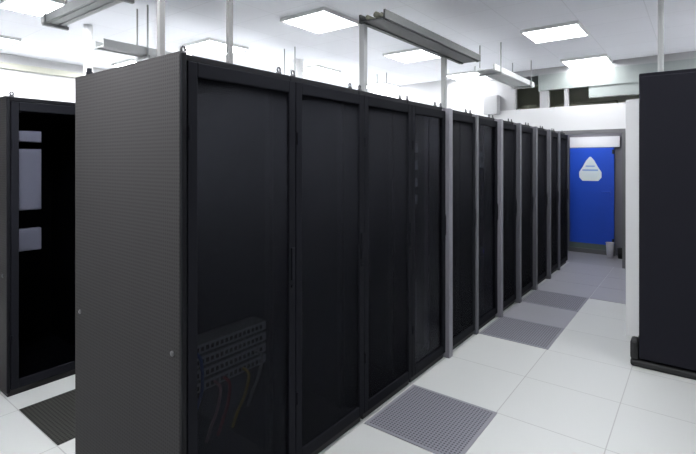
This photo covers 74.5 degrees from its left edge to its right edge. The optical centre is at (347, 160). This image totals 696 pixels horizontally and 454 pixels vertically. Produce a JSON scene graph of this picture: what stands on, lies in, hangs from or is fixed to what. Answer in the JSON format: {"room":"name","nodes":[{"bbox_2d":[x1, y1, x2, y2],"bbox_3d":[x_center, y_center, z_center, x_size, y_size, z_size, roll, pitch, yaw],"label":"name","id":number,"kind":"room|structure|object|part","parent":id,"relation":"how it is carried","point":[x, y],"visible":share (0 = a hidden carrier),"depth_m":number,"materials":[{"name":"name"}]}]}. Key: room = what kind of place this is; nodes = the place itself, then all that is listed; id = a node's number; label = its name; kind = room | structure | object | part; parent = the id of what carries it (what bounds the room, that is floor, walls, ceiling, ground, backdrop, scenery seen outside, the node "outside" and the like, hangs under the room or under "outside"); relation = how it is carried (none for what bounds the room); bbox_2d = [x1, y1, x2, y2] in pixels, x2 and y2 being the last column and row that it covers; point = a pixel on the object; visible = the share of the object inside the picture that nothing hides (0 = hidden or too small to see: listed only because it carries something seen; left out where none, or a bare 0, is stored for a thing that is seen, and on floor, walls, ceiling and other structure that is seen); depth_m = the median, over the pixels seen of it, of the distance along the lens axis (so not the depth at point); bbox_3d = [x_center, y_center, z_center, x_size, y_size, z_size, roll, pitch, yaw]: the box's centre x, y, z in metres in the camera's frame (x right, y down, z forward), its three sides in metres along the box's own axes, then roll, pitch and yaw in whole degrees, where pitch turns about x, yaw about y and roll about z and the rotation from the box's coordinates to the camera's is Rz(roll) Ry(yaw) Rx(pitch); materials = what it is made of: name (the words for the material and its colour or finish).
{"room":"server room","nodes":[
{"label":"server room","id":0,"kind":"room"},
{"bbox_2d":[0,53,106,102],"bbox_3d":[-4.521,0.043,6.698,0.120,3.050,10.350,0,0,37],"label":"wall","id":1,"kind":"structure","parent":0,"point":[23,84],"depth_m":6.64,"materials":[{"name":"white paint"}]},
{"bbox_2d":[0,62,83,77],"bbox_3d":[-4.450,-1.312,6.644,0.060,0.080,10.350,0,0,37],"label":"trim","id":2,"kind":"structure","parent":1,"relation":"attached to","point":[4,65],"depth_m":6.60,"materials":[{"name":"beige"}]},
{"bbox_2d":[0,0,695,89],"bbox_3d":[0.079,-1.532,4.220,10.200,0.100,12.000,0,0,37],"label":"ceiling","id":3,"kind":"structure","parent":0,"point":[619,29],"depth_m":5.32,"materials":[{"name":"white paint"}]},
{"bbox_2d":[0,35,20,48],"bbox_3d":[-4.370,-1.464,5.481,0.600,0.035,0.600,0,0,37],"label":"recessed light","id":4,"kind":"object","parent":3,"relation":"in","point":[5,41],"visible":1,"depth_m":5.55,"materials":[{"name":"white plastic"}]},
{"bbox_2d":[0,38,16,47],"bbox_3d":[-4.370,-1.467,5.481,0.560,0.026,0.560,0,0,37],"label":"diffuser","id":5,"kind":"object","parent":4,"relation":"attached to","point":[4,42],"depth_m":5.62,"materials":[{"name":"white plastic"}]},
{"bbox_2d":[0,0,68,16],"bbox_3d":[-2.900,-1.464,4.357,0.600,0.035,0.600,0,0,37],"label":"recessed light","id":6,"kind":"object","parent":3,"relation":"in","point":[31,7],"visible":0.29,"depth_m":4.28,"materials":[{"name":"white plastic"}]},
{"bbox_2d":[41,0,133,30],"bbox_3d":[-1.946,-1.302,3.464,1.500,0.360,0.190,0,0,37],"label":"cable tray","id":7,"kind":"object","parent":3,"relation":"hanging from","point":[73,11],"visible":1,"depth_m":3.59,"materials":[{"name":"grey metal"}]},
{"bbox_3d":[-2.512,-1.307,3.795,0.016,0.350,0.015,0,0,37],"label":"hanger rod","id":8,"kind":"part","parent":7,"relation":"part of","materials":[{"name":"grey metal"}]},
{"bbox_3d":[-1.976,-1.185,3.425,1.500,0.074,0.048,0,0,37],"label":"rail","id":9,"kind":"part","parent":7,"relation":"part of","materials":[{"name":"grey metal"}]},
{"bbox_3d":[-1.916,-1.185,3.503,1.500,0.074,0.048,0,0,37],"label":"rail","id":10,"kind":"part","parent":7,"relation":"part of","materials":[{"name":"grey metal"}]},
{"bbox_2d":[111,58,141,66],"bbox_3d":[-3.185,-1.464,7.030,0.600,0.035,0.600,0,0,37],"label":"recessed light","id":11,"kind":"object","parent":3,"relation":"in","point":[128,61],"visible":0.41,"depth_m":6.80,"materials":[{"name":"white plastic"}]},
{"bbox_2d":[115,61,133,65],"bbox_3d":[-3.185,-1.467,7.030,0.560,0.026,0.560,0,0,37],"label":"diffuser","id":12,"kind":"object","parent":11,"relation":"attached to","point":[120,63],"depth_m":6.82,"materials":[{"name":"white plastic"}]},
{"bbox_2d":[181,37,248,55],"bbox_3d":[-1.715,-1.464,5.906,0.600,0.035,0.600,0,0,37],"label":"recessed light","id":13,"kind":"object","parent":3,"relation":"in","point":[209,45],"visible":0.77,"depth_m":5.87,"materials":[{"name":"white plastic"}]},
{"bbox_2d":[186,41,244,54],"bbox_3d":[-1.715,-1.467,5.906,0.560,0.026,0.560,0,0,37],"label":"diffuser","id":14,"kind":"object","parent":13,"relation":"attached to","point":[209,47],"depth_m":5.87,"materials":[{"name":"white plastic"}]},
{"bbox_2d":[95,5,386,95],"bbox_3d":[-0.643,-1.232,6.156,0.220,0.500,5.200,0,0,37],"label":"cable tray","id":15,"kind":"object","parent":3,"relation":"hanging from","point":[139,52],"visible":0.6,"depth_m":4.33,"materials":[{"name":"grey metal"}]},
{"bbox_3d":[-0.694,-1.045,6.195,0.048,0.074,5.200,0,0,37],"label":"rail","id":16,"kind":"part","parent":15,"relation":"part of","materials":[{"name":"grey metal"}]},
{"bbox_3d":[-0.592,-1.045,6.117,0.048,0.074,5.200,0,0,37],"label":"rail","id":17,"kind":"part","parent":15,"relation":"part of","materials":[{"name":"grey metal"}]},
{"bbox_3d":[-2.056,-1.237,4.467,0.015,0.490,0.016,0,0,37],"label":"hanger rod","id":18,"kind":"part","parent":15,"relation":"part of","materials":[{"name":"grey metal"}]},
{"bbox_3d":[-1.903,-1.237,4.350,0.015,0.490,0.016,0,0,37],"label":"hanger rod","id":19,"kind":"part","parent":15,"relation":"part of","materials":[{"name":"grey metal"}]},
{"bbox_3d":[-0.688,-1.237,5.939,0.015,0.490,0.016,0,0,37],"label":"hanger rod","id":20,"kind":"part","parent":15,"relation":"part of","materials":[{"name":"grey metal"}]},
{"bbox_2d":[289,65,340,76],"bbox_3d":[-0.531,-1.464,7.455,0.600,0.035,0.600,0,0,37],"label":"recessed light","id":21,"kind":"object","parent":3,"relation":"in","point":[313,70],"visible":0.86,"depth_m":7.41,"materials":[{"name":"white plastic"}]},
{"bbox_2d":[304,67,337,75],"bbox_3d":[-0.531,-1.467,7.455,0.560,0.026,0.560,0,0,37],"label":"diffuser","id":22,"kind":"object","parent":21,"relation":"attached to","point":[310,71],"depth_m":7.44,"materials":[{"name":"white plastic"}]},
{"bbox_2d":[280,7,359,33],"bbox_3d":[-0.285,-1.464,4.813,0.600,0.035,0.600,0,0,37],"label":"recessed light","id":23,"kind":"object","parent":3,"relation":"in","point":[320,20],"visible":0.93,"depth_m":4.75,"materials":[{"name":"white plastic"}]},
{"bbox_2d":[358,82,399,89],"bbox_3d":[0.623,-1.464,8.965,0.600,0.035,0.600,0,0,37],"label":"recessed light","id":24,"kind":"object","parent":3,"relation":"in","point":[381,85],"visible":0.86,"depth_m":8.86,"materials":[{"name":"white plastic"}]},
{"bbox_2d":[367,84,395,89],"bbox_3d":[0.623,-1.467,8.965,0.560,0.026,0.560,0,0,37],"label":"diffuser","id":25,"kind":"object","parent":24,"relation":"attached to","point":[369,86],"depth_m":8.94,"materials":[{"name":"white plastic"}]},
{"bbox_2d":[383,47,440,62],"bbox_3d":[0.899,-1.464,6.362,0.600,0.035,0.600,0,0,37],"label":"recessed light","id":26,"kind":"object","parent":3,"relation":"in","point":[413,54],"visible":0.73,"depth_m":6.31,"materials":[{"name":"white plastic"}]},
{"bbox_2d":[388,50,437,61],"bbox_3d":[0.899,-1.467,6.362,0.560,0.026,0.560,0,0,37],"label":"diffuser","id":27,"kind":"object","parent":26,"relation":"attached to","point":[402,55],"depth_m":6.31,"materials":[{"name":"white plastic"}]},
{"bbox_2d":[447,70,485,80],"bbox_3d":[2.053,-1.464,7.871,0.600,0.035,0.600,0,0,37],"label":"recessed light","id":28,"kind":"object","parent":3,"relation":"in","point":[457,76],"visible":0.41,"depth_m":7.79,"materials":[{"name":"white plastic"}]},
{"bbox_2d":[447,73,485,79],"bbox_3d":[2.053,-1.467,7.871,0.560,0.026,0.560,0,0,37],"label":"diffuser","id":29,"kind":"object","parent":28,"relation":"attached to","point":[456,76],"depth_m":7.88,"materials":[{"name":"white plastic"}]},
{"bbox_2d":[474,42,534,88],"bbox_3d":[2.196,-1.282,6.314,0.300,0.400,1.700,0,0,37],"label":"cable tray","id":30,"kind":"object","parent":3,"relation":"hanging from","point":[498,73],"visible":0.94,"depth_m":6.06,"materials":[{"name":"grey metal"}]},
{"bbox_3d":[1.694,-1.287,5.880,0.015,0.390,0.016,0,0,37],"label":"hanger rod","id":31,"kind":"part","parent":30,"relation":"part of","materials":[{"name":"grey metal"}]},
{"bbox_3d":[2.114,-1.145,6.377,0.048,0.074,1.700,0,0,37],"label":"rail","id":32,"kind":"part","parent":30,"relation":"part of","materials":[{"name":"grey metal"}]},
{"bbox_3d":[1.910,-1.287,5.715,0.015,0.390,0.016,0,0,37],"label":"hanger rod","id":33,"kind":"part","parent":30,"relation":"part of","materials":[{"name":"grey metal"}]},
{"bbox_3d":[2.279,-1.145,6.251,0.048,0.074,1.700,0,0,37],"label":"rail","id":34,"kind":"part","parent":30,"relation":"part of","materials":[{"name":"grey metal"}]},
{"bbox_2d":[520,20,588,43],"bbox_3d":[2.369,-1.464,5.238,0.600,0.035,0.600,0,0,37],"label":"recessed light","id":35,"kind":"object","parent":3,"relation":"in","point":[572,29],"visible":1,"depth_m":5.18,"materials":[{"name":"white plastic"}]},
{"bbox_2d":[560,54,612,67],"bbox_3d":[3.523,-1.464,6.748,0.600,0.035,0.600,0,0,37],"label":"recessed light","id":36,"kind":"object","parent":3,"relation":"in","point":[603,58],"visible":1,"depth_m":6.66,"materials":[{"name":"white plastic"}]},
{"bbox_2d":[563,57,610,66],"bbox_3d":[3.523,-1.467,6.748,0.560,0.026,0.560,0,0,37],"label":"diffuser","id":37,"kind":"object","parent":36,"relation":"attached to","point":[579,61],"depth_m":6.69,"materials":[{"name":"white plastic"}]},
{"bbox_2d":[0,251,695,453],"bbox_3d":[-0.088,1.618,4.001,10.200,0.100,11.450,0,0,37],"label":"floor","id":38,"kind":"structure","parent":0,"point":[582,394],"depth_m":3.02,"materials":[{"name":"laminate"}]},
{"bbox_2d":[0,91,74,396],"bbox_3d":[-2.423,0.549,3.522,0.912,2.039,0.603,0,0,37],"label":"rack","id":39,"kind":"object","parent":38,"relation":"on","point":[37,287],"visible":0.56,"depth_m":3.78,"materials":[{"name":"black metal"}]},
{"bbox_3d":[-2.608,0.553,3.306,0.881,1.970,0.020,0,0,37],"label":"panel","id":40,"kind":"part","parent":39,"relation":"part of","materials":[{"name":"black metal"}]},
{"bbox_3d":[-2.250,0.555,3.032,0.017,1.965,0.020,0,0,37],"label":"corner post","id":41,"kind":"part","parent":39,"relation":"part of","materials":[{"name":"black metal"}]},
{"bbox_2d":[19,149,40,210],"bbox_3d":[-2.223,0.128,3.179,0.061,0.420,0.150,0,0,37],"label":"control panel","id":42,"kind":"object","parent":39,"relation":"attached to","point":[29,159],"visible":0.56,"depth_m":3.16,"materials":[{"name":"grey metal"}]},
{"bbox_2d":[19,227,40,251],"bbox_3d":[-2.223,0.543,3.179,0.061,0.150,0.150,0,0,37],"label":"control panel","id":43,"kind":"object","parent":39,"relation":"attached to","point":[29,238],"visible":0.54,"depth_m":3.17,"materials":[{"name":"grey metal"}]},
{"bbox_2d":[19,131,40,141],"bbox_3d":[-2.223,-0.170,3.179,0.061,0.075,0.150,0,0,37],"label":"control panel","id":44,"kind":"object","parent":39,"relation":"attached to","point":[24,136],"visible":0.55,"depth_m":3.16,"materials":[{"name":"grey"}]},
{"bbox_2d":[19,389,74,444],"bbox_3d":[-1.655,1.566,2.939,0.594,0.004,0.594,0,0,37],"label":"floor vent","id":45,"kind":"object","parent":38,"relation":"on","point":[54,416],"depth_m":2.81,"materials":[{"name":"metal"}]},
{"bbox_2d":[84,24,92,74],"bbox_3d":[-2.836,0.043,5.000,0.089,3.050,0.090,0,0,37],"label":"pipe","id":46,"kind":"object","parent":38,"relation":"on","point":[88,29],"visible":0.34,"depth_m":4.96,"materials":[{"name":"white metal"}]},
{"bbox_2d":[75,45,294,453],"bbox_3d":[-0.835,0.543,2.323,0.978,2.050,0.638,0,0,37],"label":"rack","id":47,"kind":"object","parent":38,"relation":"on","point":[185,163],"visible":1,"depth_m":2.02,"materials":[{"name":"smoked glass"},{"name":"steel"},{"name":"black rubber"}]},
{"bbox_3d":[-1.344,-0.457,2.380,0.032,0.050,0.032,0,0,37],"label":"roof knob","id":48,"kind":"part","parent":47,"relation":"part of","materials":[{"name":"black metal"}]},
{"bbox_3d":[-1.030,0.553,2.092,0.947,1.970,0.020,0,0,37],"label":"panel","id":49,"kind":"part","parent":47,"relation":"part of","materials":[{"name":"black metal"}]},
{"bbox_2d":[157,0,164,56],"bbox_3d":[-0.964,-0.957,2.361,0.100,1.050,0.100,0,0,37],"label":"post","id":50,"kind":"object","parent":47,"relation":"on","point":[160,3],"visible":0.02,"depth_m":2.35,"materials":[{"name":"grey metal"}]},
{"bbox_3d":[-0.647,0.555,1.799,0.017,1.965,0.020,0,0,37],"label":"corner post","id":51,"kind":"part","parent":47,"relation":"part of","materials":[{"name":"black metal"}]},
{"bbox_3d":[-0.460,0.563,2.056,0.035,1.920,0.608,0,0,37],"label":"door","id":52,"kind":"part","parent":47,"relation":"part of","materials":[{"name":"black metal"}]},
{"bbox_3d":[-0.456,0.563,2.053,0.007,1.800,0.518,0,0,37],"label":"panel","id":53,"kind":"part","parent":47,"relation":"part of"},
{"bbox_3d":[-0.272,0.527,2.264,0.012,0.199,0.024,0,0,37],"label":"handle","id":54,"kind":"part","parent":47,"relation":"part of","materials":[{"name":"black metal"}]},
{"bbox_2d":[178,47,191,54],"bbox_3d":[-2.135,0.043,6.000,0.167,3.050,0.170,0,0,37],"label":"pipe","id":55,"kind":"object","parent":38,"relation":"on","point":[188,51],"visible":0.11,"depth_m":5.95,"materials":[{"name":"white"}]},
{"bbox_2d":[292,59,303,78],"bbox_3d":[-0.732,0.043,6.715,0.167,3.050,0.170,0,0,37],"label":"pipe","id":56,"kind":"object","parent":38,"relation":"on","point":[299,62],"visible":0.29,"depth_m":6.64,"materials":[{"name":"white metal"}]},
{"bbox_2d":[289,70,363,453],"bbox_3d":[-0.460,0.549,2.813,0.978,2.039,0.586,0,0,37],"label":"rack","id":57,"kind":"object","parent":38,"relation":"on","point":[329,118],"visible":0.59,"depth_m":2.50,"materials":[{"name":"black metal"}]},
{"bbox_2d":[226,0,232,63],"bbox_3d":[-0.700,-0.957,2.707,0.100,1.050,0.100,0,0,37],"label":"post","id":58,"kind":"object","parent":57,"relation":"on","point":[229,3],"visible":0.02,"depth_m":2.70,"materials":[{"name":"grey metal"}]},
{"bbox_3d":[-0.091,0.563,2.531,0.007,1.800,0.496,0,0,37],"label":"panel","id":59,"kind":"part","parent":57,"relation":"part of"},
{"bbox_3d":[0.087,0.527,2.733,0.012,0.199,0.024,0,0,37],"label":"handle","id":60,"kind":"part","parent":57,"relation":"part of","materials":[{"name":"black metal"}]},
{"bbox_2d":[357,85,411,418],"bbox_3d":[-0.105,0.549,3.277,0.978,2.039,0.576,0,0,37],"label":"rack","id":61,"kind":"object","parent":38,"relation":"on","point":[387,119],"visible":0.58,"depth_m":2.98,"materials":[{"name":"black metal"}]},
{"bbox_2d":[359,24,366,91],"bbox_3d":[0.127,-0.782,3.805,0.100,0.700,0.100,0,0,37],"label":"post","id":62,"kind":"object","parent":61,"relation":"on","point":[362,27],"visible":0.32,"depth_m":3.79,"materials":[{"name":"grey metal"}]},
{"bbox_3d":[0.264,0.563,2.995,0.007,1.800,0.486,0,0,37],"label":"panel","id":63,"kind":"part","parent":61,"relation":"part of","materials":[{"name":"black metal"}]},
{"bbox_3d":[0.439,0.527,3.194,0.012,0.199,0.024,0,0,37],"label":"handle","id":64,"kind":"part","parent":61,"relation":"part of","materials":[{"name":"black metal"}]},
{"bbox_2d":[405,96,445,382],"bbox_3d":[0.235,0.549,3.722,0.978,2.039,0.536,0,0,37],"label":"rack","id":65,"kind":"object","parent":38,"relation":"on","point":[428,121],"visible":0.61,"depth_m":3.68,"materials":[{"name":"black metal"}]},
{"bbox_2d":[415,282,415,326],"bbox_3d":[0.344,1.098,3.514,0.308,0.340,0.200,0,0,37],"label":"handle","id":66,"kind":"object","parent":65,"relation":"in","point":[415,282],"visible":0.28,"depth_m":3.49,"materials":[{"name":"grey metal"}]},
{"bbox_3d":[0.635,0.553,3.694,0.035,1.910,0.025,0,0,37],"label":"mounting rail","id":67,"kind":"part","parent":65,"relation":"part of","materials":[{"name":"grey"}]},
{"bbox_2d":[441,57,446,107],"bbox_3d":[1.050,-0.782,5.013,0.100,0.700,0.100,0,0,37],"label":"post","id":68,"kind":"object","parent":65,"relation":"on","point":[443,59],"visible":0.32,"depth_m":4.99,"materials":[{"name":"grey metal"}]},
{"bbox_2d":[359,9,480,63],"bbox_3d":[0.799,-1.165,4.487,0.256,0.074,2.000,0,0,37],"label":"cable tray","id":69,"kind":"object","parent":68,"relation":"on","point":[391,24],"visible":1,"depth_m":4.22,"materials":[{"name":"grey metal"}]},
{"bbox_2d":[365,15,373,19],"bbox_3d":[0.736,-1.179,4.511,0.047,0.040,1.901,0,0,37],"label":"cable bundle","id":70,"kind":"object","parent":69,"relation":"on","point":[367,17],"visible":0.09,"depth_m":3.76,"materials":[{"name":"grey"}]},
{"bbox_2d":[373,11,380,17],"bbox_3d":[0.796,-1.185,4.464,0.066,0.052,1.901,0,0,37],"label":"cable bundle","id":71,"kind":"object","parent":69,"relation":"on","point":[376,14],"visible":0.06,"depth_m":3.71,"materials":[{"name":"grey"}]},
{"bbox_3d":[0.767,0.527,3.623,0.012,0.199,0.024,0,0,37],"label":"handle","id":72,"kind":"part","parent":65,"relation":"part of","materials":[{"name":"black metal"}]},
{"bbox_2d":[364,384,496,453],"bbox_3d":[0.513,1.566,2.792,0.594,0.004,0.594,0,0,37],"label":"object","id":73,"kind":"structure","parent":38,"relation":"on","point":[432,421],"depth_m":2.76,"materials":[{"name":"grey metal"}]},
{"bbox_2d":[439,103,475,357],"bbox_3d":[0.592,0.549,4.174,0.996,2.039,0.606,0,0,37],"label":"rack","id":74,"kind":"object","parent":38,"relation":"on","point":[460,211],"visible":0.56,"depth_m":3.88,"materials":[{"name":"black metal"}]},
{"bbox_3d":[0.974,0.563,3.924,0.007,1.800,0.448,0,0,37],"label":"panel","id":75,"kind":"part","parent":74,"relation":"part of","materials":[{"name":"black metal"}]},
{"bbox_3d":[0.970,0.563,3.927,0.035,1.920,0.538,0,0,37],"label":"door","id":76,"kind":"part","parent":74,"relation":"part of","materials":[{"name":"black metal"}]},
{"bbox_3d":[1.138,0.527,4.107,0.012,0.199,0.024,0,0,37],"label":"handle","id":77,"kind":"part","parent":74,"relation":"part of","materials":[{"name":"black metal"}]},
{"bbox_2d":[469,110,497,334],"bbox_3d":[0.946,0.549,4.652,0.978,2.039,0.576,0,0,37],"label":"rack","id":78,"kind":"object","parent":38,"relation":"on","point":[486,206],"visible":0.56,"depth_m":4.61,"materials":[{"name":"black metal"}]},
{"bbox_2d":[479,152,483,167],"bbox_3d":[1.087,-0.012,4.569,0.408,0.160,0.400,0,0,37],"label":"server","id":79,"kind":"object","parent":78,"relation":"in","point":[481,154],"visible":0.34,"depth_m":4.55,"materials":[{"name":"grey metal"}]},
{"bbox_2d":[479,246,483,256],"bbox_3d":[1.088,0.903,4.568,0.409,0.090,0.400,0,0,37],"label":"server","id":80,"kind":"object","parent":78,"relation":"in","point":[481,248],"visible":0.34,"depth_m":4.55,"materials":[{"name":"grey metal"}]},
{"bbox_3d":[1.358,0.553,4.640,0.035,1.910,0.025,0,0,37],"label":"mounting rail","id":81,"kind":"part","parent":78,"relation":"part of","materials":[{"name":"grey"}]},
{"bbox_3d":[1.327,0.563,4.394,0.035,1.920,0.523,0,0,37],"label":"door","id":82,"kind":"part","parent":78,"relation":"part of","materials":[{"name":"black metal"}]},
{"bbox_3d":[1.490,0.527,4.568,0.012,0.199,0.024,0,0,37],"label":"handle","id":83,"kind":"part","parent":78,"relation":"part of","materials":[{"name":"black metal"}]},
{"bbox_2d":[491,115,516,316],"bbox_3d":[1.310,0.549,5.110,1.001,2.039,0.586,0,0,37],"label":"rack","id":84,"kind":"object","parent":38,"relation":"on","point":[506,131],"visible":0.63,"depth_m":4.83,"materials":[{"name":"black metal"}]},
{"bbox_3d":[1.689,0.563,4.859,0.007,1.800,0.433,0,0,37],"label":"panel","id":85,"kind":"part","parent":84,"relation":"part of","materials":[{"name":"black metal"}]},
{"bbox_3d":[1.685,0.563,4.862,0.035,1.920,0.523,0,0,37],"label":"door","id":86,"kind":"part","parent":84,"relation":"part of","materials":[{"name":"black metal"}]},
{"bbox_3d":[1.848,0.527,5.037,0.012,0.199,0.024,0,0,37],"label":"handle","id":87,"kind":"part","parent":84,"relation":"part of","materials":[{"name":"black metal"}]},
{"bbox_2d":[510,119,532,302],"bbox_3d":[1.686,0.549,5.597,1.006,2.039,0.636,0,0,37],"label":"rack","id":88,"kind":"object","parent":38,"relation":"on","point":[524,134],"visible":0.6,"depth_m":5.33,"materials":[{"name":"black metal"}]},
{"bbox_3d":[2.063,0.563,5.348,0.007,1.800,0.483,0,0,37],"label":"panel","id":89,"kind":"part","parent":88,"relation":"part of","materials":[{"name":"black metal"}]},
{"bbox_3d":[2.059,0.563,5.351,0.035,1.920,0.573,0,0,37],"label":"door","id":90,"kind":"part","parent":88,"relation":"part of","materials":[{"name":"black metal"}]},
{"bbox_2d":[528,123,546,289],"bbox_3d":[2.078,0.549,6.109,1.006,2.039,0.646,0,0,37],"label":"rack","id":91,"kind":"object","parent":38,"relation":"on","point":[539,135],"visible":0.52,"depth_m":5.84,"materials":[{"name":"black metal"}]},
{"bbox_3d":[2.455,0.563,5.860,0.007,1.800,0.493,0,0,37],"label":"panel","id":92,"kind":"part","parent":91,"relation":"part of","materials":[{"name":"black metal"}]},
{"bbox_3d":[2.451,0.563,5.864,0.035,1.920,0.583,0,0,37],"label":"door","id":93,"kind":"part","parent":91,"relation":"part of","materials":[{"name":"black metal"}]},
{"bbox_2d":[542,126,558,278],"bbox_3d":[2.460,0.549,6.609,1.006,2.039,0.606,0,0,37],"label":"rack","id":94,"kind":"object","parent":38,"relation":"on","point":[552,137],"visible":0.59,"depth_m":6.36,"materials":[{"name":"black painted metal"},{"name":"steel"}]},
{"bbox_3d":[2.837,0.563,6.361,0.007,1.800,0.453,0,0,37],"label":"panel","id":95,"kind":"part","parent":94,"relation":"part of","materials":[{"name":"black metal"}]},
{"bbox_3d":[2.833,0.563,6.364,0.035,1.920,0.543,0,0,37],"label":"door","id":96,"kind":"part","parent":94,"relation":"part of","materials":[{"name":"black metal"}]},
{"bbox_2d":[479,262,625,349],"bbox_3d":[2.791,1.566,5.277,1.194,0.004,3.709,0,0,37],"label":"floor","id":97,"kind":"structure","parent":38,"relation":"on","point":[530,333],"depth_m":5.07,"materials":[{"name":"grey"}]},
{"bbox_2d":[553,129,567,269],"bbox_3d":[2.823,0.549,7.100,0.986,2.039,0.606,0,0,37],"label":"rack","id":98,"kind":"object","parent":38,"relation":"on","point":[562,138],"visible":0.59,"depth_m":6.83,"materials":[{"name":"black painted metal"},{"name":"steel"}]},
{"bbox_3d":[3.205,0.563,6.841,0.007,1.800,0.463,0,0,37],"label":"panel","id":99,"kind":"part","parent":98,"relation":"part of","materials":[{"name":"black metal"}]},
{"bbox_3d":[3.201,0.563,6.845,0.035,1.920,0.553,0,0,37],"label":"door","id":100,"kind":"part","parent":98,"relation":"part of","materials":[{"name":"black metal"}]},
{"bbox_2d":[605,242,613,257],"bbox_3d":[4.257,1.446,7.445,0.130,0.244,0.130,0,0,37],"label":"waste bin","id":101,"kind":"object","parent":38,"relation":"on","point":[609,245],"visible":1,"depth_m":7.40,"materials":[{"name":"grey plastic"}]},
{"bbox_2d":[617,248,621,258],"bbox_3d":[4.388,1.486,7.370,0.110,0.164,0.110,0,0,37],"label":"bin","id":102,"kind":"object","parent":38,"relation":"on","point":[619,250],"visible":0.66,"depth_m":7.34,"materials":[{"name":"black plastic"}]},
{"bbox_2d":[630,68,695,379],"bbox_3d":[2.860,0.450,3.374,1.275,2.236,0.685,0,0,37],"label":"tall cabinet","id":103,"kind":"object","parent":38,"relation":"on","point":[665,342],"visible":1,"depth_m":3.37,"materials":[{"name":"black metal"}]},
{"bbox_2d":[658,0,663,71],"bbox_3d":[2.485,-1.075,3.639,0.100,0.814,0.100,0,0,37],"label":"conduit","id":104,"kind":"object","parent":103,"relation":"attached to","point":[660,2],"visible":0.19,"depth_m":3.62,"materials":[{"name":"grey metal"}]},
{"bbox_2d":[367,77,625,130],"bbox_3d":[2.758,0.043,7.723,10.440,3.050,0.120,0,0,37],"label":"wall","id":105,"kind":"structure","parent":0,"point":[467,94],"depth_m":7.61,"materials":[{"name":"white paint"}]},
{"bbox_2d":[483,95,499,114],"bbox_3d":[2.444,-0.952,7.790,0.240,0.320,0.145,0,0,37],"label":"junction box","id":106,"kind":"object","parent":105,"relation":"attached to","point":[491,103],"visible":1,"depth_m":7.73,"materials":[{"name":"grey"}]},
{"bbox_2d":[486,80,516,110],"bbox_3d":[2.616,-1.117,7.818,0.500,0.530,0.100,0,0,37],"label":"trim","id":107,"kind":"structure","parent":105,"relation":"attached to","point":[508,96],"depth_m":7.75,"materials":[{"name":"grey paint"}]},
{"bbox_2d":[540,90,549,107],"bbox_3d":[3.176,-1.117,7.390,0.130,0.530,0.100,0,0,37],"label":"trim","id":108,"kind":"structure","parent":105,"relation":"attached to","point":[544,95],"depth_m":7.35,"materials":[{"name":"grey"}]},
{"bbox_2d":[564,88,568,106],"bbox_3d":[3.431,-0.992,7.183,0.055,0.280,0.080,0,0,37],"label":"trim","id":109,"kind":"structure","parent":105,"relation":"attached to","point":[566,91],"depth_m":7.16,"materials":[{"name":"grey"}]},
{"bbox_2d":[485,51,695,80],"bbox_3d":[4.604,-1.432,6.286,5.520,0.100,0.120,0,0,37],"label":"trim","id":110,"kind":"structure","parent":105,"relation":"attached to","point":[691,54],"depth_m":6.76,"materials":[{"name":"grey"}]},
{"bbox_2d":[557,129,625,268],"bbox_3d":[3.702,0.548,6.999,0.940,2.040,0.142,0,0,37],"label":"trim","id":111,"kind":"structure","parent":105,"relation":"attached to","point":[600,131],"depth_m":6.67,"materials":[{"name":"grey metal"}]},
{"bbox_2d":[589,82,638,97],"bbox_3d":[5.246,-1.047,5.808,3.920,0.170,0.100,0,0,37],"label":"trim","id":112,"kind":"structure","parent":105,"relation":"attached to","point":[625,89],"depth_m":6.75,"materials":[{"name":"grey"}]},
{"bbox_2d":[538,58,695,90],"bbox_3d":[4.950,-1.257,6.021,4.650,0.250,0.120,0,0,37],"label":"trim","id":113,"kind":"structure","parent":105,"relation":"attached to","point":[630,73],"depth_m":6.82,"materials":[{"name":"grey"}]},
{"bbox_2d":[517,85,638,109],"bbox_3d":[5.046,-1.167,7.012,5.900,0.630,1.530,0,0,37],"label":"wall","id":114,"kind":"structure","parent":0,"point":[525,96],"depth_m":8.65,"materials":[{"name":"black glass"}]},
{"bbox_2d":[568,133,621,255],"bbox_3d":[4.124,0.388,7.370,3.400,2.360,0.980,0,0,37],"label":"door frame","id":115,"kind":"structure","parent":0,"point":[617,150],"depth_m":7.61,"materials":[{"name":"grey metal"}]},
{"bbox_2d":[568,136,619,255],"bbox_3d":[4.159,0.578,7.765,0.775,1.980,0.090,0,0,37],"label":"door","id":116,"kind":"structure","parent":115,"relation":"in","point":[591,169],"depth_m":7.78,"materials":[{"name":"paint"}]},
{"bbox_3d":[4.150,1.448,7.803,0.675,0.090,0.032,0,0,37],"label":"kick plate","id":117,"kind":"part","parent":116,"relation":"part of","materials":[{"name":"grey metal"}]},
{"bbox_2d":[626,99,638,336],"bbox_3d":[3.462,0.508,5.251,0.158,2.120,2.948,0,0,37],"label":"wall partition","id":118,"kind":"structure","parent":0,"point":[632,105],"depth_m":4.10,"materials":[{"name":"white paint"}]},
{"bbox_3d":[5.016,-0.822,6.972,5.700,0.060,1.430,0,0,37],"label":"ceiling","id":119,"kind":"structure","parent":0,"visible":0},
{"bbox_2d":[520,105,539,108],"bbox_3d":[3.126,-0.902,7.743,0.421,0.095,0.160,0,0,23],"label":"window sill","id":120,"kind":"structure","parent":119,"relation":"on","point":[522,106],"depth_m":7.70,"materials":[{"name":"grey paint"}]},
{"bbox_2d":[554,100,617,106],"bbox_3d":[3.829,-0.902,7.395,0.929,0.095,0.170,0,0,33],"label":"window sill","id":121,"kind":"structure","parent":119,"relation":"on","point":[610,101],"depth_m":7.35,"materials":[{"name":"grey paint"}]}
]}

